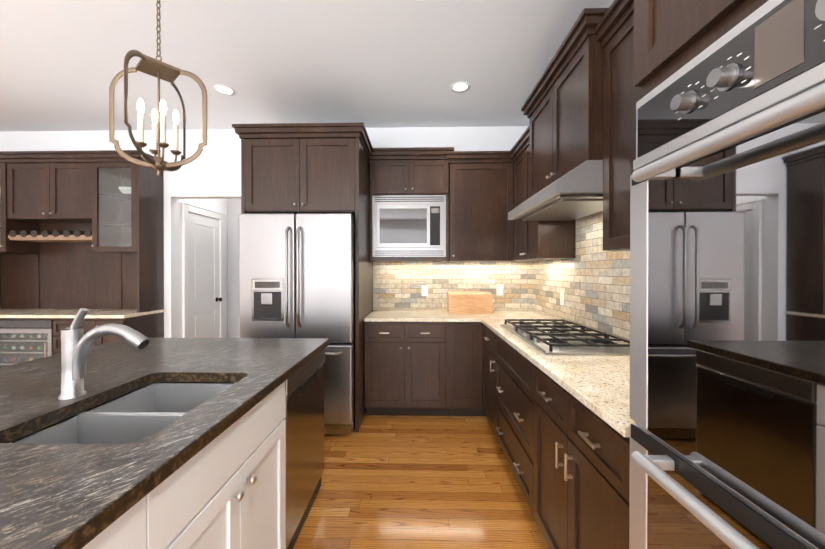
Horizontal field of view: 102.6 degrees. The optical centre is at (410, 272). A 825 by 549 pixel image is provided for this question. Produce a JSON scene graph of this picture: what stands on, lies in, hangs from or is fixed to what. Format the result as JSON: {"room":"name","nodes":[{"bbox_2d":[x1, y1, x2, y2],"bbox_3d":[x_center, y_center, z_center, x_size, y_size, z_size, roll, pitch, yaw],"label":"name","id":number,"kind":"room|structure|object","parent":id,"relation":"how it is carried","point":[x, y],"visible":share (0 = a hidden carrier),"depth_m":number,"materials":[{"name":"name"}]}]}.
{"room":"kitchen","nodes":[
{"label":"kitchen","id":0,"kind":"room"},
{"bbox_2d":[179,199,226,337],"bbox_3d":[-2.703,-0.137,4.253,0.120,2.900,0.930,0,0,1],"label":"wall","id":1,"kind":"structure","parent":0,"point":[220,205],"depth_m":4.36,"materials":[{"name":"white paint"}]},
{"bbox_2d":[181,202,224,337],"bbox_3d":[-2.603,0.243,4.228,0.080,2.140,0.810,0,0,1],"label":"hall door","id":2,"kind":"structure","parent":1,"relation":"in","point":[202,276],"depth_m":4.19,"materials":[{"name":"white wood"}]},
{"bbox_2d":[227,199,240,337],"bbox_3d":[-2.140,-0.140,4.795,1.220,2.900,0.120,0,0,1],"label":"wall","id":3,"kind":"structure","parent":0,"point":[230,209],"depth_m":4.75,"materials":[{"name":"white paint"}]},
{"bbox_2d":[0,126,527,337],"bbox_3d":[-1.776,-0.135,3.706,6.440,2.900,0.120,0,0,1],"label":"wall","id":4,"kind":"structure","parent":0,"point":[212,170],"depth_m":3.66,"materials":[{"name":"white paint"}]},
{"bbox_2d":[369,152,456,261],"bbox_3d":[0.025,-0.639,3.434,0.853,1.040,0.330,0,0,1],"label":"upper cabinet","id":5,"kind":"object","parent":4,"relation":"attached to","point":[438,204],"depth_m":3.28,"materials":[{"name":"brown wood"}]},
{"bbox_2d":[374,262,529,309],"bbox_3d":[0.442,0.140,3.589,1.680,0.520,0.010,0,0,1],"label":"backsplash","id":6,"kind":"structure","parent":4,"relation":"attached to","point":[397,285],"depth_m":3.59,"materials":[{"name":"tile"}]},
{"bbox_2d":[422,286,427,295],"bbox_3d":[0.157,0.196,3.586,0.070,0.114,0.008,0,0,1],"label":"electrical outlet","id":7,"kind":"object","parent":6,"relation":"attached to","point":[424,290],"visible":1,"depth_m":3.58,"materials":[{"name":"white plastic"}]},
{"bbox_2d":[497,285,502,294],"bbox_3d":[0.966,0.186,3.567,0.070,0.114,0.008,0,0,1],"label":"electrical outlet","id":8,"kind":"object","parent":6,"relation":"attached to","point":[499,289],"visible":1,"depth_m":3.56,"materials":[{"name":"white plastic"}]},
{"bbox_2d":[449,156,508,261],"bbox_3d":[0.715,-0.619,3.390,0.645,1.000,0.386,0,0,1],"label":"upper cabinet","id":9,"kind":"object","parent":4,"relation":"attached to","point":[478,185],"depth_m":3.26,"materials":[{"name":"brown wood"}]},
{"bbox_2d":[0,0,613,131],"bbox_3d":[-1.849,-1.611,0.630,6.600,0.080,8.580,0,0,1],"label":"ceiling","id":10,"kind":"structure","parent":0,"point":[386,63],"depth_m":2.44,"materials":[{"name":"white paint"}]},
{"bbox_2d":[109,0,206,175],"bbox_3d":[-1.225,-1.022,1.609,0.317,1.104,0.317,0,0,39],"label":"pendant lantern","id":11,"kind":"object","parent":10,"relation":"hanging from","point":[155,67],"visible":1,"depth_m":1.60,"materials":[{"name":"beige metal"}]},
{"bbox_2d":[214,85,234,95],"bbox_3d":[-1.606,-1.577,2.856,0.164,0.005,0.164,0,0,1],"label":"recessed light","id":12,"kind":"object","parent":10,"relation":"in","point":[224,90],"visible":1,"depth_m":2.86,"materials":[{"name":"white"}]},
{"bbox_2d":[451,81,469,92],"bbox_3d":[0.423,-1.577,2.807,0.164,0.005,0.164,0,0,1],"label":"recessed light","id":13,"kind":"object","parent":10,"relation":"in","point":[459,87],"visible":1,"depth_m":2.81,"materials":[{"name":"white"}]},
{"bbox_2d":[293,414,548,548],"bbox_3d":[-1.849,1.369,0.644,6.600,0.080,8.580,0,0,1],"label":"floor","id":14,"kind":"structure","parent":0,"point":[414,482],"depth_m":2.00,"materials":[{"name":"brown wood"}]},
{"bbox_2d":[0,150,167,367],"bbox_3d":[-3.648,0.047,3.416,1.910,2.540,0.547,0,0,1],"label":"hutch","id":15,"kind":"object","parent":14,"relation":"on","point":[81,229],"visible":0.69,"depth_m":3.41,"materials":[{"name":"brown wood"}]},
{"bbox_2d":[0,309,164,317],"bbox_3d":[-3.659,0.418,3.417,1.890,0.030,0.507,0,0,1],"label":"countertop","id":16,"kind":"structure","parent":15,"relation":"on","point":[64,313],"depth_m":3.28,"materials":[{"name":"stone"}]},
{"bbox_2d":[10,349,324,548],"bbox_3d":[-1.152,0.892,0.609,1.245,0.874,2.903,0,0,1],"label":"kitchen island","id":17,"kind":"object","parent":14,"relation":"on","point":[250,479],"visible":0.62,"depth_m":1.10,"materials":[{"name":"white painted wood"},{"name":"dark granite"},{"name":"brushed nickel"}]},
{"bbox_2d":[0,338,328,548],"bbox_3d":[-1.172,0.435,0.606,1.265,0.040,2.945,0,0,1],"label":"island countertop","id":18,"kind":"structure","parent":17,"relation":"on","point":[66,496],"depth_m":0.92,"materials":[{"name":"stone"}]},
{"bbox_2d":[58,308,149,399],"bbox_3d":[-1.022,0.266,1.105,0.289,0.294,0.068,0,0,1],"label":"island faucet","id":19,"kind":"object","parent":18,"relation":"on","point":[77,343],"visible":1,"depth_m":1.09,"materials":[{"name":"silver metal"}]},
{"bbox_2d":[239,213,354,434],"bbox_3d":[-0.908,0.421,3.045,0.910,1.795,0.967,0,0,1],"label":"refrigerator","id":20,"kind":"object","parent":14,"relation":"on","point":[297,275],"visible":0.73,"depth_m":2.62,"materials":[{"name":"silver metal"}]},
{"bbox_2d":[232,123,372,431],"bbox_3d":[-0.909,0.048,3.160,1.084,2.540,0.928,0,0,1],"label":"surround","id":21,"kind":"object","parent":14,"relation":"on","point":[295,168],"visible":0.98,"depth_m":2.75,"materials":[{"name":"brown wood"}]},
{"bbox_2d":[365,322,436,415],"bbox_3d":[-0.003,0.875,3.282,0.805,0.884,0.648,0,0,1],"label":"base cabinet","id":22,"kind":"object","parent":14,"relation":"on","point":[401,357],"depth_m":2.97,"materials":[{"name":"brown wood"}]},
{"bbox_2d":[364,310,475,321],"bbox_3d":[0.104,0.418,3.262,1.020,0.030,0.661,0,0,1],"label":"countertop","id":23,"kind":"structure","parent":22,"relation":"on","point":[376,315],"depth_m":3.06,"materials":[{"name":"stone"}]},
{"bbox_2d":[437,322,472,415],"bbox_3d":[0.467,0.875,3.238,0.403,0.884,0.715,0,0,1],"label":"base cabinet","id":24,"kind":"object","parent":14,"relation":"on","point":[454,339],"depth_m":2.96,"materials":[{"name":"brown wood"}]},
{"bbox_2d":[473,322,492,428],"bbox_3d":[0.930,0.878,2.701,0.738,0.884,0.510,0,0,1],"label":"base cabinet","id":25,"kind":"object","parent":14,"relation":"on","point":[482,335],"depth_m":2.94,"materials":[{"name":"brown wood"}]},
{"bbox_2d":[493,332,528,505],"bbox_3d":[0.952,0.881,2.040,0.663,0.884,0.926,0,0,1],"label":"base cabinet","id":26,"kind":"object","parent":14,"relation":"on","point":[510,368],"depth_m":2.02,"materials":[{"name":"brown wood"}]},
{"bbox_2d":[529,361,629,548],"bbox_3d":[0.933,0.884,1.259,0.663,0.884,0.753,0,0,1],"label":"base cabinet","id":27,"kind":"object","parent":14,"relation":"on","point":[567,454],"depth_m":1.22,"materials":[{"name":"brown wood"}]},
{"bbox_2d":[476,310,634,436],"bbox_3d":[0.935,0.423,2.227,0.690,0.030,2.691,0,0,1],"label":"countertop","id":28,"kind":"structure","parent":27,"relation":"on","point":[598,385],"depth_m":1.38,"materials":[{"name":"stone"}]},
{"bbox_2d":[447,291,492,313],"bbox_3d":[0.602,0.299,3.380,0.430,0.205,0.263,0,0,1],"label":"cutting board","id":29,"kind":"object","parent":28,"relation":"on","point":[469,302],"visible":1,"depth_m":3.26,"materials":[{"name":"brown wood"}]},
{"bbox_2d":[500,319,629,354],"bbox_3d":[0.944,0.383,2.104,0.515,0.050,0.920,0,0,1],"label":"cooktop","id":30,"kind":"object","parent":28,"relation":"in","point":[554,337],"visible":0.94,"depth_m":1.89,"materials":[{"name":"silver metal"}]},
{"bbox_2d":[629,0,824,548],"bbox_3d":[0.862,0.050,0.455,0.768,2.560,0.943,0,0,1],"label":"tall cabinet","id":31,"kind":"object","parent":14,"relation":"on","point":[727,309],"visible":1,"depth_m":0.57,"materials":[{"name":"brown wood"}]},
{"bbox_3d":[1.298,-0.118,0.023,0.120,2.900,7.100,0,0,1],"label":"wall","id":32,"kind":"structure","parent":0,"visible":0},
{"bbox_2d":[509,136,575,261],"bbox_3d":[1.126,-0.617,2.920,0.356,1.000,0.689,0,0,1],"label":"upper cabinet","id":33,"kind":"object","parent":32,"relation":"attached to","point":[529,241],"depth_m":2.84,"materials":[{"name":"brown wood"}]},
{"bbox_2d":[508,160,602,220],"bbox_3d":[1.019,-0.482,2.128,0.533,0.186,0.900,0,0,1],"label":"range hood","id":34,"kind":"object","parent":32,"relation":"attached to","point":[575,194],"visible":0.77,"depth_m":1.82,"materials":[{"name":"silver metal"}]},
{"bbox_2d":[525,24,608,199],"bbox_3d":[1.101,-0.910,2.124,0.368,0.665,0.901,0,0,1],"label":"upper cabinet","id":35,"kind":"object","parent":32,"relation":"attached to","point":[563,132],"depth_m":1.93,"materials":[{"name":"brown wood"}]},
{"bbox_2d":[530,212,629,340],"bbox_3d":[1.283,-0.005,2.222,0.011,0.825,2.702,0,0,1],"label":"backsplash","id":36,"kind":"structure","parent":32,"relation":"attached to","point":[591,280],"depth_m":2.38,"materials":[{"name":"tile"}]},
{"bbox_2d":[560,292,563,305],"bbox_3d":[1.288,0.219,2.805,0.008,0.114,0.070,0,0,1],"label":"electrical outlet","id":37,"kind":"object","parent":36,"relation":"attached to","point":[562,298],"visible":1,"depth_m":2.79,"materials":[{"name":"white plastic"}]},
{"bbox_2d":[601,0,639,250],"bbox_3d":[1.116,-0.639,1.273,0.298,1.060,0.803,0,0,1],"label":"upper cabinet","id":38,"kind":"object","parent":32,"relation":"attached to","point":[619,98],"depth_m":1.56,"materials":[{"name":"brown wood"}]}
]}

